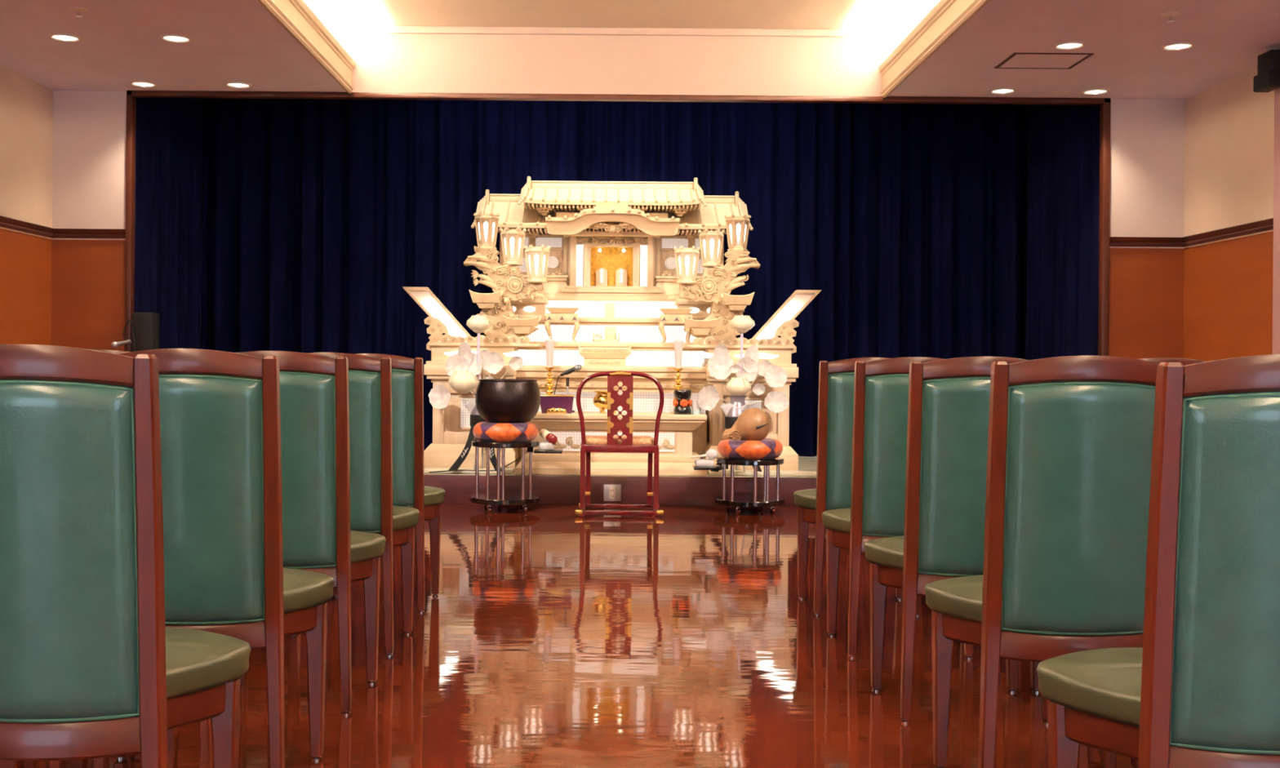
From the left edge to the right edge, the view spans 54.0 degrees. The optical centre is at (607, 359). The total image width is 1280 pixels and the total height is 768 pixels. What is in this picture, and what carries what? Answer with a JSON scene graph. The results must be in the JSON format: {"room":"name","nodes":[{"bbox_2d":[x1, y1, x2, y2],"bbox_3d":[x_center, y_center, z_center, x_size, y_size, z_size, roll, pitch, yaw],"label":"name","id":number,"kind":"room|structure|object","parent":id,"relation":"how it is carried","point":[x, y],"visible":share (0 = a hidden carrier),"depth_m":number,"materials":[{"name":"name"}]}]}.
{"room":"funeral hall","nodes":[
{"label":"funeral hall","id":0,"kind":"room"},
{"bbox_2d":[0,64,53,345],"bbox_3d":[-4.079,-0.802,3.030,0.150,3.640,12.460,0,0,0],"label":"wall","id":1,"kind":"structure","parent":0,"point":[26,105],"depth_m":8.63,"materials":[{"name":"paint"}]},
{"bbox_2d":[0,215,54,238],"bbox_3d":[-3.989,-0.910,2.930,0.028,0.067,12.260,0,0,0],"label":"trim","id":2,"kind":"structure","parent":1,"relation":"attached to","point":[5,222],"depth_m":8.62,"materials":[{"name":"brown wood"}]},
{"bbox_2d":[0,0,346,92],"bbox_3d":[-3.010,-1.954,2.940,2.270,0.040,12.280,0,0,0],"label":"ceiling","id":3,"kind":"structure","parent":0,"point":[121,43],"depth_m":7.76,"materials":[{"name":"paint"}]},
{"bbox_2d":[48,33,81,41],"bbox_3d":[-3.250,-1.924,7.530,0.180,0.021,0.180,0,0,0],"label":"recessed light","id":4,"kind":"object","parent":3,"relation":"in","point":[59,37],"visible":1,"depth_m":7.52,"materials":[{"name":"grey"}]},
{"bbox_2d":[70,7,87,17],"bbox_3d":[-2.915,-1.913,6.930,0.090,0.040,0.090,0,0,0],"label":"sprinkler","id":5,"kind":"object","parent":3,"relation":"attached to","point":[78,10],"visible":1,"depth_m":6.92,"materials":[{"name":"paint"}]},
{"bbox_2d":[129,80,156,87],"bbox_3d":[-3.250,-1.924,8.800,0.180,0.021,0.180,0,0,0],"label":"recessed light","id":6,"kind":"object","parent":3,"relation":"in","point":[137,83],"visible":1,"depth_m":8.79,"materials":[{"name":"paint"}]},
{"bbox_2d":[160,34,191,42],"bbox_3d":[-2.585,-1.919,7.530,0.180,0.021,0.180,0,0,0],"label":"recessed light","id":7,"kind":"object","parent":3,"relation":"in","point":[169,37],"visible":1,"depth_m":7.52,"materials":[{"name":"grey"}]},
{"bbox_2d":[225,81,251,88],"bbox_3d":[-2.585,-1.919,8.800,0.180,0.021,0.180,0,0,0],"label":"recessed light","id":8,"kind":"object","parent":3,"relation":"in","point":[233,84],"visible":1,"depth_m":8.79,"materials":[{"name":"grey"}]},
{"bbox_2d":[23,503,1133,767],"bbox_3d":[0.061,1.101,2.836,8.560,0.100,12.472,0,0,0],"label":"floor","id":9,"kind":"structure","parent":0,"point":[553,636],"depth_m":4.26,"materials":[{"name":"brown wood"}]},
{"bbox_2d":[48,755,125,767],"bbox_3d":[-1.481,0.504,3.150,0.520,1.068,0.639,0,0,0],"label":"chair","id":10,"kind":"object","parent":9,"relation":"on","point":[52,764],"visible":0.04,"depth_m":2.92,"materials":[{"name":"brown wood"}]},
{"bbox_2d":[90,349,129,354],"bbox_3d":[-1.481,0.504,3.920,0.520,1.068,0.639,0,0,0],"label":"chair","id":11,"kind":"object","parent":9,"relation":"on","point":[115,352],"visible":0.02,"depth_m":3.61,"materials":[{"name":"brown wood"}]},
{"bbox_2d":[111,319,135,351],"bbox_3d":[-3.188,0.377,8.450,0.260,1.295,0.258,0,0,42],"label":"boom microphone","id":12,"kind":"object","parent":9,"relation":"on","point":[114,344],"visible":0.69,"depth_m":8.44,"materials":[{"name":"silver plastic"}]},
{"bbox_2d":[0,344,251,767],"bbox_3d":[-0.975,0.508,2.370,0.520,1.068,0.639,0,0,0],"label":"chair","id":13,"kind":"object","parent":9,"relation":"on","point":[91,667],"visible":1,"depth_m":2.09,"materials":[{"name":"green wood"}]},
{"bbox_2d":[131,312,159,351],"bbox_3d":[-3.262,0.347,8.860,0.300,1.355,0.300,0,0,0],"label":"speaker","id":14,"kind":"object","parent":9,"relation":"on","point":[145,326],"visible":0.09,"depth_m":8.79},
{"bbox_2d":[93,348,334,767],"bbox_3d":[-0.969,0.508,3.150,0.520,1.068,0.639,0,0,0],"label":"chair","id":15,"kind":"object","parent":9,"relation":"on","point":[224,572],"visible":0.61,"depth_m":2.87,"materials":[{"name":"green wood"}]},
{"bbox_2d":[236,351,386,715],"bbox_3d":[-0.969,0.508,3.920,0.520,1.068,0.639,0,0,0],"label":"chair","id":16,"kind":"object","parent":9,"relation":"on","point":[317,536],"visible":0.47,"depth_m":3.65,"materials":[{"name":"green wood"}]},
{"bbox_2d":[308,352,419,656],"bbox_3d":[-0.969,0.508,4.650,0.520,1.068,0.639,0,0,0],"label":"chair","id":17,"kind":"object","parent":9,"relation":"on","point":[372,510],"visible":0.44,"depth_m":4.39,"materials":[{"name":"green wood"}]},
{"bbox_2d":[333,353,444,613],"bbox_3d":[-0.975,0.508,5.410,0.520,1.068,0.639,0,0,0],"label":"chair","id":18,"kind":"object","parent":9,"relation":"on","point":[409,489],"visible":0.32,"depth_m":5.15,"materials":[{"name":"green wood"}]},
{"bbox_2d":[469,440,563,511],"bbox_3d":[-0.634,0.806,8.759,0.645,0.478,0.492,0,0,0],"label":"stand","id":19,"kind":"object","parent":9,"relation":"on","point":[487,499],"visible":0.96,"depth_m":8.63,"materials":[{"name":"black paint"}]},
{"bbox_2d":[472,421,537,442],"bbox_3d":[-0.709,0.501,8.760,0.456,0.133,0.456,0,0,0],"label":"cushion","id":20,"kind":"object","parent":19,"relation":"on","point":[485,431],"visible":0.92,"depth_m":8.58,"materials":[{"name":"fabric"}]},
{"bbox_2d":[475,378,540,423],"bbox_3d":[-0.693,0.293,8.760,0.454,0.311,0.454,0,0,0],"label":"gong","id":21,"kind":"object","parent":20,"relation":"on","point":[505,401],"visible":0.96,"depth_m":8.58,"materials":[{"name":"brown metal"}]},
{"bbox_2d":[527,447,563,453],"bbox_3d":[-0.432,0.621,8.730,0.245,0.045,0.200,0,0,0],"label":"shelf","id":22,"kind":"object","parent":19,"relation":"attached to","point":[529,449],"depth_m":8.63,"materials":[{"name":"black paint"}]},
{"bbox_2d":[539,441,553,449],"bbox_3d":[-0.422,0.598,8.730,0.095,0.051,0.160,0,0,0],"label":"pad","id":23,"kind":"object","parent":19,"relation":"on","point":[544,445],"visible":0.93,"depth_m":8.65,"materials":[{"name":"white fabric"}]},
{"bbox_2d":[539,428,557,444],"bbox_3d":[-0.410,0.535,8.741,0.067,0.101,0.190,0,0,-27],"label":"mallet","id":24,"kind":"object","parent":23,"relation":"on","point":[545,434],"visible":1,"depth_m":8.69,"materials":[{"name":"red"}]},
{"bbox_2d":[574,370,664,516],"bbox_3d":[0.084,0.562,8.630,0.595,0.977,0.449,0,0,0],"label":"chair","id":25,"kind":"object","parent":9,"relation":"on","point":[628,443],"visible":1,"depth_m":8.45,"materials":[{"name":"red paint"}]},
{"bbox_2d":[585,435,653,444],"bbox_3d":[0.075,0.557,8.640,0.480,0.050,0.320,0,0,0],"label":"seat cushion","id":26,"kind":"object","parent":25,"relation":"on","point":[589,440],"depth_m":8.48,"materials":[{"name":"fabric"}]},
{"bbox_2d":[692,456,785,514],"bbox_3d":[0.915,0.871,8.759,0.645,0.372,0.492,0,0,0],"label":"stand","id":27,"kind":"object","parent":9,"relation":"on","point":[760,501],"visible":0.95,"depth_m":8.60,"materials":[{"name":"black paint"}]},
{"bbox_2d":[694,458,714,466],"bbox_3d":[0.674,0.717,8.730,0.130,0.043,0.160,0,0,0],"label":"pad","id":28,"kind":"object","parent":27,"relation":"on","point":[698,462],"visible":0.99,"depth_m":8.65,"materials":[{"name":"white fabric"}]},
{"bbox_2d":[690,448,717,459],"bbox_3d":[0.672,0.655,8.715,0.188,0.072,0.076,0,0,0],"label":"mallet","id":29,"kind":"object","parent":28,"relation":"on","point":[711,454],"visible":1,"depth_m":8.69,"materials":[{"name":"white fabric"}]},
{"bbox_2d":[692,463,728,470],"bbox_3d":[0.716,0.736,8.730,0.245,0.045,0.200,0,0,0],"label":"shelf","id":30,"kind":"object","parent":27,"relation":"attached to","point":[724,466],"depth_m":8.63,"materials":[{"name":"black paint"}]},
{"bbox_2d":[717,438,782,460],"bbox_3d":[0.995,0.620,8.760,0.456,0.133,0.456,0,0,0],"label":"cushion","id":31,"kind":"object","parent":27,"relation":"on","point":[766,448],"visible":0.94,"depth_m":8.58,"materials":[{"name":"fabric"}]},
{"bbox_2d":[720,408,768,440],"bbox_3d":[0.960,0.453,8.756,0.333,0.236,0.236,0,0,0],"label":"drum","id":32,"kind":"object","parent":31,"relation":"on","point":[753,424],"visible":0.94,"depth_m":8.68,"materials":[{"name":"brown wood"}]},
{"bbox_2d":[793,357,921,616],"bbox_3d":[1.083,0.524,5.420,0.520,1.068,0.639,0,0,0],"label":"chair","id":33,"kind":"object","parent":9,"relation":"on","point":[833,491],"visible":0.44,"depth_m":5.16,"materials":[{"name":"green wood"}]},
{"bbox_2d":[822,356,973,659],"bbox_3d":[1.083,0.524,4.680,0.520,1.068,0.639,0,0,0],"label":"chair","id":34,"kind":"object","parent":9,"relation":"on","point":[881,387],"visible":0.49,"depth_m":4.41,"materials":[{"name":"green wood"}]},
{"bbox_2d":[863,356,1048,724],"bbox_3d":[1.077,0.524,3.880,0.520,1.068,0.639,0,0,0],"label":"chair","id":35,"kind":"object","parent":9,"relation":"on","point":[948,403],"visible":0.62,"depth_m":3.61,"materials":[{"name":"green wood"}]},
{"bbox_2d":[924,355,1159,767],"bbox_3d":[1.083,0.524,3.110,0.520,1.068,0.639,0,0,0],"label":"chair","id":36,"kind":"object","parent":9,"relation":"on","point":[1070,437],"visible":0.89,"depth_m":2.83,"materials":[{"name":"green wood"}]},
{"bbox_2d":[1030,357,1206,693],"bbox_3d":[1.595,0.528,3.880,0.520,1.068,0.639,0,0,0],"label":"chair","id":37,"kind":"object","parent":9,"relation":"on","point":[1033,665],"visible":0.02,"depth_m":3.58,"materials":[{"name":"brown wood"}]},
{"bbox_2d":[1036,354,1279,767],"bbox_3d":[1.077,0.524,2.250,0.520,1.068,0.639,0,0,0],"label":"chair","id":38,"kind":"object","parent":9,"relation":"on","point":[1202,690],"visible":1,"depth_m":1.98,"materials":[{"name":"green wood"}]},
{"bbox_2d":[51,32,1184,359],"bbox_3d":[0.076,-0.794,9.140,8.460,3.690,0.160,0,0,0],"label":"wall","id":39,"kind":"structure","parent":0,"point":[397,63],"depth_m":9.06,"materials":[{"name":"paint"}]},
{"bbox_2d":[53,228,125,239],"bbox_3d":[-3.736,-0.908,9.046,0.535,0.067,0.028,0,0,0],"label":"trim","id":40,"kind":"structure","parent":39,"relation":"attached to","point":[58,233],"depth_m":9.04,"materials":[{"name":"brown wood"}]},
{"bbox_2d":[133,97,202,349],"bbox_3d":[-3.556,-0.860,10.070,0.215,3.337,1.620,0,0,0],"label":"stage curtain","id":41,"kind":"object","parent":39,"relation":"hanging from","point":[168,201],"visible":0.42,"depth_m":10.13,"materials":[{"name":"blue fabric"}]},
{"bbox_2d":[257,0,355,93],"bbox_3d":[-1.854,-2.029,2.930,0.080,0.232,12.260,0,0,0],"label":"trim","id":42,"kind":"structure","parent":39,"relation":"attached to","point":[295,16],"depth_m":7.88,"materials":[{"name":"paint"}]},
{"bbox_2d":[124,90,1111,355],"bbox_3d":[0.069,-0.429,9.072,7.082,2.960,0.075,0,0,0],"label":"trim","id":43,"kind":"structure","parent":39,"relation":"attached to","point":[1104,104],"depth_m":9.04,"materials":[{"name":"brown wood"}]},
{"bbox_2d":[324,25,911,37],"bbox_3d":[0.074,-2.365,9.049,4.430,0.050,0.022,0,0,0],"label":"trim","id":44,"kind":"structure","parent":39,"relation":"attached to","point":[332,28],"depth_m":9.04,"materials":[{"name":"paint"}]},
{"bbox_2d":[423,474,816,506],"bbox_3d":[0.068,0.946,9.066,7.650,0.210,0.012,0,0,0],"label":"stage platform","id":45,"kind":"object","parent":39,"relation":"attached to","point":[552,490],"depth_m":9.06,"materials":[{"name":"brown wood"}]},
{"bbox_2d":[604,484,621,501],"bbox_3d":[0.036,0.960,9.055,0.124,0.120,0.010,0,0,0],"label":"wall outlet","id":46,"kind":"object","parent":45,"relation":"attached to","point":[611,492],"visible":1,"depth_m":9.05,"materials":[{"name":"metal"}]},
{"bbox_2d":[608,487,615,499],"bbox_3d":[0.037,0.963,9.053,0.046,0.085,0.004,0,0,0],"label":"socket","id":47,"kind":"object","parent":46,"relation":"attached to","point":[611,490],"depth_m":9.05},
{"bbox_2d":[878,0,989,97],"bbox_3d":[1.996,-1.998,2.930,0.080,0.232,12.260,0,0,0],"label":"trim","id":48,"kind":"structure","parent":39,"relation":"attached to","point":[946,17],"depth_m":7.80,"materials":[{"name":"paint"}]},
{"bbox_2d":[1025,104,1099,359],"bbox_3d":[3.677,-0.803,10.070,0.238,3.337,1.620,0,0,0],"label":"stage curtain","id":49,"kind":"object","parent":39,"relation":"hanging from","point":[1063,187],"visible":0.51,"depth_m":10.10,"materials":[{"name":"blue fabric"}]},
{"bbox_2d":[1109,236,1182,247],"bbox_3d":[3.885,-0.848,9.046,0.543,0.067,0.028,0,0,0],"label":"trim","id":50,"kind":"structure","parent":39,"relation":"attached to","point":[1113,241],"depth_m":9.04,"materials":[{"name":"brown wood"}]},
{"bbox_2d":[423,455,817,477],"bbox_3d":[0.067,0.973,10.336,7.650,0.256,2.528,0,0,0],"label":"floor","id":51,"kind":"structure","parent":0,"point":[806,463],"depth_m":9.21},
{"bbox_2d":[423,467,513,473],"bbox_3d":[-1.147,0.817,9.260,0.900,0.028,0.140,0,0,0],"label":"board","id":52,"kind":"object","parent":51,"relation":"on","point":[426,470],"visible":0.52,"depth_m":9.19,"materials":[{"name":"wood"}]},
{"bbox_2d":[428,315,523,473],"bbox_3d":[-0.965,0.254,9.217,0.691,1.159,0.224,0,0,0],"label":"arrangement","id":53,"kind":"object","parent":51,"relation":"on","point":[463,367],"visible":0.73,"depth_m":9.21,"materials":[{"name":"white plant"}]},
{"bbox_2d":[429,450,527,472],"bbox_3d":[-0.933,0.734,9.149,0.731,0.188,0.067,0,0,0],"label":"cable","id":54,"kind":"object","parent":51,"relation":"on","point":[526,451],"visible":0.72,"depth_m":9.14,"materials":[{"name":"black plastic"}]},
{"bbox_2d":[514,411,706,475],"bbox_3d":[0.025,0.619,9.357,1.400,0.442,0.455,0,0,0],"label":"table","id":55,"kind":"object","parent":51,"relation":"on","point":[675,431],"visible":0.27,"depth_m":9.21,"materials":[{"name":"grey"}]},
{"bbox_2d":[544,367,555,395],"bbox_3d":[-0.435,0.226,9.440,0.105,0.338,0.105,0,0,0],"label":"candlestick","id":56,"kind":"object","parent":55,"relation":"on","point":[548,391],"visible":0.68,"depth_m":9.42,"materials":[{"name":"gold metal"}]},
{"bbox_2d":[545,336,555,367],"bbox_3d":[-0.432,-0.055,9.440,0.072,0.246,0.071,0,0,0],"label":"candle","id":57,"kind":"object","parent":56,"relation":"on","point":[549,343],"visible":1,"depth_m":9.42,"materials":[{"name":"wax"}]},
{"bbox_2d":[540,394,574,413],"bbox_3d":[-0.377,0.334,9.290,0.262,0.145,0.156,0,0,0],"label":"box","id":58,"kind":"object","parent":55,"relation":"on","point":[549,404],"visible":0.94,"depth_m":9.22,"materials":[{"name":"purple paint"}]},
{"bbox_2d":[553,364,582,412],"bbox_3d":[-0.309,0.216,9.470,0.230,0.363,0.109,0,0,0],"label":"microphone","id":59,"kind":"object","parent":55,"relation":"on","point":[577,367],"visible":0.75,"depth_m":9.46,"materials":[{"name":"black plastic"}]},
{"bbox_2d":[573,364,582,371],"bbox_3d":[-0.226,0.061,9.470,0.065,0.052,0.047,0,0,0],"label":"grille","id":60,"kind":"object","parent":59,"relation":"attached to","point":[577,367],"depth_m":9.45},
{"bbox_2d":[592,391,619,413],"bbox_3d":[-0.007,0.317,9.300,0.200,0.170,0.200,0,0,0],"label":"incense burner","id":61,"kind":"object","parent":55,"relation":"on","point":[600,400],"visible":0.53,"depth_m":9.23,"materials":[{"name":"gold metal"}]},
{"bbox_2d":[671,368,684,413],"bbox_3d":[0.532,0.233,9.440,0.105,0.338,0.105,0,0,0],"label":"candlestick","id":62,"kind":"object","parent":55,"relation":"on","point":[677,380],"visible":0.57,"depth_m":9.42,"materials":[{"name":"gold metal"}]},
{"bbox_2d":[673,337,683,368],"bbox_3d":[0.534,-0.048,9.440,0.072,0.246,0.071,0,0,0],"label":"candle","id":63,"kind":"object","parent":62,"relation":"on","point":[678,344],"visible":1,"depth_m":9.42,"materials":[{"name":"wax"}]},
{"bbox_2d":[672,389,691,414],"bbox_3d":[0.554,0.311,9.270,0.134,0.183,0.134,0,0,30],"label":"jar","id":64,"kind":"object","parent":55,"relation":"on","point":[682,402],"visible":1,"depth_m":9.22,"materials":[{"name":"ceramic"}]},
{"bbox_2d":[680,399,688,406],"bbox_3d":[0.564,0.318,9.216,0.064,0.055,0.030,0,0,-9],"label":"flower","id":65,"kind":"object","parent":64,"relation":"on","point":[683,402],"depth_m":9.20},
{"bbox_2d":[691,400,701,414],"bbox_3d":[0.658,0.351,9.270,0.080,0.105,0.080,0,0,0],"label":"cup","id":66,"kind":"object","parent":55,"relation":"on","point":[696,410],"visible":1,"depth_m":9.24,"materials":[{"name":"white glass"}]},
{"bbox_2d":[423,292,798,473],"bbox_3d":[0.029,0.145,10.145,2.794,1.390,1.610,0,0,0],"label":"altar","id":67,"kind":"object","parent":51,"relation":"on","point":[637,318],"visible":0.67,"depth_m":9.57,"materials":[{"name":"grey"}]},
{"bbox_2d":[401,286,471,351],"bbox_3d":[-1.276,-0.308,9.590,0.582,0.489,0.100,0,0,0],"label":"lamp","id":68,"kind":"object","parent":67,"relation":"on","point":[441,321],"visible":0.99,"depth_m":9.59,"materials":[{"name":"paint"}]},
{"bbox_2d":[428,342,542,346],"bbox_3d":[-0.932,-0.112,9.970,0.845,0.020,0.960,0,0,0],"label":"shelf","id":69,"kind":"object","parent":67,"relation":"attached to","point":[433,344],"depth_m":9.49,"materials":[{"name":"wood"}]},
{"bbox_2d":[469,289,503,309],"bbox_3d":[-0.937,-0.467,9.755,0.248,0.139,0.250,0,0,0],"label":"tray","id":70,"kind":"object","parent":67,"relation":"on","point":[483,300],"visible":1,"depth_m":9.65,"materials":[{"name":"wood"}]},
{"bbox_2d":[473,212,500,249],"bbox_3d":[-0.959,-1.020,9.979,0.214,0.292,0.173,0,0,0],"label":"lantern","id":71,"kind":"object","parent":67,"relation":"on","point":[486,224],"visible":1,"depth_m":9.92,"materials":[{"name":"grey paper"}]},
{"bbox_2d":[463,245,544,337],"bbox_3d":[-0.811,-0.511,9.907,0.641,0.763,0.226,0,0,0],"label":"carved ornament","id":72,"kind":"object","parent":67,"relation":"on","point":[505,278],"visible":0.85,"depth_m":9.84,"materials":[{"name":"wood"}]},
{"bbox_2d":[499,226,526,266],"bbox_3d":[-0.746,-0.892,9.919,0.214,0.292,0.173,0,0,0],"label":"lantern","id":73,"kind":"object","parent":67,"relation":"on","point":[512,240],"visible":1,"depth_m":9.86,"materials":[{"name":"grey paper"}]},
{"bbox_2d":[502,315,541,333],"bbox_3d":[-0.657,-0.270,9.695,0.292,0.139,0.250,0,0,0],"label":"tray","id":74,"kind":"object","parent":67,"relation":"on","point":[524,326],"visible":1,"depth_m":9.59,"materials":[{"name":"wood"}]},
{"bbox_2d":[523,244,551,283],"bbox_3d":[-0.552,-0.750,9.859,0.214,0.292,0.173,0,0,0],"label":"lantern","id":75,"kind":"object","parent":67,"relation":"on","point":[536,257],"visible":1,"depth_m":9.80,"materials":[{"name":"grey paper"}]},
{"bbox_2d":[544,307,579,342],"bbox_3d":[-0.359,-0.273,9.990,0.272,0.276,0.180,0,0,0],"label":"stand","id":76,"kind":"object","parent":67,"relation":"on","point":[557,315],"visible":0.84,"depth_m":9.91,"materials":[{"name":"wood"}]},
{"bbox_2d":[545,307,578,313],"bbox_3d":[-0.358,-0.389,9.990,0.260,0.043,0.180,0,0,0],"label":"tray","id":77,"kind":"object","parent":76,"relation":"on","point":[552,310],"depth_m":9.92,"materials":[{"name":"wood"}]},
{"bbox_2d":[577,344,631,366],"bbox_3d":[-0.020,-0.033,9.796,0.410,0.165,0.189,0,0,0],"label":"stand","id":78,"kind":"object","parent":67,"relation":"on","point":[599,357],"visible":0.99,"depth_m":9.72,"materials":[{"name":"wood"}]},
{"bbox_2d":[592,326,618,342],"bbox_3d":[-0.011,-0.203,10.041,0.210,0.125,0.118,0,0,0],"label":"tablet stand","id":79,"kind":"object","parent":67,"relation":"on","point":[610,331],"visible":0.98,"depth_m":10.04,"materials":[{"name":"wood"}]},
{"bbox_2d":[604,302,614,317],"bbox_3d":[0.019,-0.403,10.207,0.083,0.124,0.015,0,0,0],"label":"tablet","id":80,"kind":"object","parent":67,"relation":"on","point":[609,307],"visible":0.82,"depth_m":10.20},
{"bbox_2d":[471,176,753,293],"bbox_3d":[0.038,-1.044,10.452,2.297,0.989,0.896,0,0,0],"label":"shrine","id":81,"kind":"object","parent":67,"relation":"on","point":[602,237],"visible":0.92,"depth_m":10.43,"materials":[{"name":"grey"}]},
{"bbox_2d":[594,222,631,232],"bbox_3d":[0.043,-1.059,10.079,0.300,0.078,0.030,0,0,0],"label":"carving","id":82,"kind":"object","parent":81,"relation":"attached to","point":[612,228],"depth_m":10.08,"materials":[{"name":"wood"}]},
{"bbox_2d":[658,308,693,342],"bbox_3d":[0.547,-0.266,9.990,0.272,0.276,0.180,0,0,0],"label":"table","id":83,"kind":"object","parent":67,"relation":"on","point":[670,316],"visible":0.79,"depth_m":9.91,"materials":[{"name":"wood"}]},
{"bbox_2d":[659,308,693,314],"bbox_3d":[0.548,-0.382,9.990,0.260,0.043,0.180,0,0,0],"label":"tray","id":84,"kind":"object","parent":83,"relation":"on","point":[665,311],"depth_m":9.92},
{"bbox_2d":[673,245,700,284],"bbox_3d":[0.624,-0.741,9.859,0.214,0.292,0.173,0,0,0],"label":"lantern","id":85,"kind":"object","parent":67,"relation":"on","point":[686,260],"visible":1,"depth_m":9.80,"materials":[{"name":"wood"}]},
{"bbox_2d":[681,316,720,335],"bbox_3d":[0.721,-0.260,9.695,0.292,0.139,0.250,0,0,0],"label":"tray","id":86,"kind":"object","parent":67,"relation":"on","point":[698,327],"visible":1,"depth_m":9.60,"materials":[{"name":"wood"}]},
{"bbox_2d":[697,228,724,267],"bbox_3d":[0.820,-0.880,9.919,0.214,0.292,0.173,0,0,0],"label":"lantern","id":87,"kind":"object","parent":67,"relation":"on","point":[711,242],"visible":1,"depth_m":9.86,"materials":[{"name":"wood"}]},
{"bbox_2d":[678,250,759,338],"bbox_3d":[0.880,-0.499,9.907,0.639,0.717,0.226,0,0,0],"label":"carved ornament","id":88,"kind":"object","parent":67,"relation":"on","point":[708,287],"visible":0.91,"depth_m":9.84,"materials":[{"name":"wood"}]},
{"bbox_2d":[720,292,754,311],"bbox_3d":[1.004,-0.452,9.755,0.248,0.139,0.250,0,0,0],"label":"tray","id":89,"kind":"object","parent":67,"relation":"on","point":[734,303],"visible":1,"depth_m":9.65,"materials":[{"name":"wood"}]},
{"bbox_2d":[724,213,751,251],"bbox_3d":[1.034,-1.004,9.979,0.214,0.292,0.173,0,0,0],"label":"lantern","id":90,"kind":"object","parent":67,"relation":"on","point":[737,228],"visible":0.98,"depth_m":9.92,"materials":[{"name":"wood"}]},
{"bbox_2d":[682,345,795,348],"bbox_3d":[0.993,-0.097,9.970,0.845,0.020,0.960,0,0,0],"label":"shelf","id":91,"kind":"object","parent":67,"relation":"attached to","point":[684,346],"depth_m":9.49,"materials":[{"name":"wood"}]},
{"bbox_2d":[751,289,822,353],"bbox_3d":[1.341,-0.288,9.590,0.582,0.489,0.100,0,0,0],"label":"lamp","id":92,"kind":"object","parent":67,"relation":"on","point":[781,323],"visible":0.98,"depth_m":9.59,"materials":[{"name":"paint"}]},
{"bbox_2d":[200,97,1027,456],"bbox_3d":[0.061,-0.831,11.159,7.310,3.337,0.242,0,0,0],"label":"stage curtain","id":93,"kind":"object","parent":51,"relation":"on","point":[907,220],"visible":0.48,"depth_m":11.14,"materials":[{"name":"blue fabric"}]},
{"bbox_2d":[707,470,816,475],"bbox_3d":[1.194,0.835,9.260,0.900,0.028,0.140,0,0,0],"label":"board","id":94,"kind":"object","parent":51,"relation":"on","point":[739,473],"visible":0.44,"depth_m":9.19,"materials":[{"name":"wood"}]},
{"bbox_2d":[697,315,788,475],"bbox_3d":[0.995,0.261,9.224,0.659,1.174,0.210,0,0,0],"label":"arrangement","id":95,"kind":"object","parent":94,"relation":"on","point":[721,366],"visible":0.92,"depth_m":9.21,"materials":[{"name":"white plant"}]},
{"bbox_2d":[303,0,939,30],"bbox_3d":[0.074,-2.414,2.940,5.030,0.050,12.280,0,0,0],"label":"ceiling","id":96,"kind":"structure","parent":0,"point":[869,15],"depth_m":8.66,"materials":[{"name":"paint"}]},
{"bbox_2d":[888,0,1279,99],"bbox_3d":[3.165,-1.905,2.940,2.300,0.040,12.280,0,0,0],"label":"ceiling","id":97,"kind":"structure","parent":0,"point":[1126,38],"depth_m":7.58,"materials":[{"name":"paint"}]},
{"bbox_2d":[989,87,1016,93],"bbox_3d":[2.770,-1.877,8.800,0.180,0.021,0.180,0,0,0],"label":"recessed light","id":98,"kind":"object","parent":97,"relation":"in","point":[1002,90],"visible":1,"depth_m":8.78,"materials":[{"name":"grey"}]},
{"bbox_2d":[994,53,1093,69],"bbox_3d":[2.750,-1.885,7.933,0.490,0.006,0.395,0,0,0],"label":"ceiling hatch","id":99,"kind":"object","parent":97,"relation":"attached to","point":[1016,60],"visible":1,"depth_m":7.92,"materials":[{"name":"paint"}]},
{"bbox_2d":[1053,40,1085,49],"bbox_3d":[2.770,-1.877,7.530,0.180,0.021,0.180,0,0,0],"label":"recessed light","id":100,"kind":"object","parent":97,"relation":"in","point":[1070,45],"visible":1,"depth_m":7.51,"materials":[{"name":"grey"}]},
{"bbox_2d":[1081,88,1109,94],"bbox_3d":[3.420,-1.872,8.800,0.180,0.021,0.180,0,0,0],"label":"recessed light","id":101,"kind":"object","parent":97,"relation":"in","point":[1095,91],"visible":1,"depth_m":8.79,"materials":[{"name":"grey"}]},
{"bbox_2d":[1161,12,1179,22],"bbox_3d":[3.075,-1.866,6.860,0.090,0.040,0.090,0,0,0],"label":"sprinkler","id":102,"kind":"object","parent":97,"relation":"attached to","point":[1170,15],"visible":1,"depth_m":6.85,"materials":[{"name":"paint"}]},
{"bbox_2d":[1161,41,1194,50],"bbox_3d":[3.420,-1.872,7.530,0.180,0.021,0.180,0,0,0],"label":"recessed light","id":103,"kind":"object","parent":97,"relation":"in","point":[1182,45],"visible":1,"depth_m":7.51,"materials":[{"name":"grey"}]},
{"bbox_2d":[1182,66,1274,361],"bbox_3d":[4.231,-0.737,3.030,0.150,3.640,12.460,0,0,0],"label":"wall","id":104,"kind":"structure","parent":0,"point":[1229,126],"depth_m":8.40,"materials":[{"name":"paint"}]},
{"bbox_2d":[1182,217,1273,247],"bbox_3d":[4.143,-0.846,2.930,0.028,0.067,12.260,0,0,0],"label":"trim","id":105,"kind":"structure","parent":104,"relation":"attached to","point":[1265,224],"depth_m":8.36,"materials":[{"name":"brown wood"}]},
{"bbox_2d":[1272,48,1279,354],"bbox_3d":[4.098,-0.398,7.110,0.130,2.960,1.020,0,0,0],"label":"wall","id":106,"kind":"structure","parent":0,"point":[1276,259],"depth_m":7.58,"materials":[{"name":"paint"}]},
{"bbox_2d":[1253,49,1279,92],"bbox_3d":[3.981,-1.731,7.530,0.135,0.225,0.180,0,0,0],"label":"wall speaker","id":107,"kind":"object","parent":106,"relation":"attached to","point":[1267,79],"visible":1,"depth_m":7.48,"materials":[{"name":"black plastic"}]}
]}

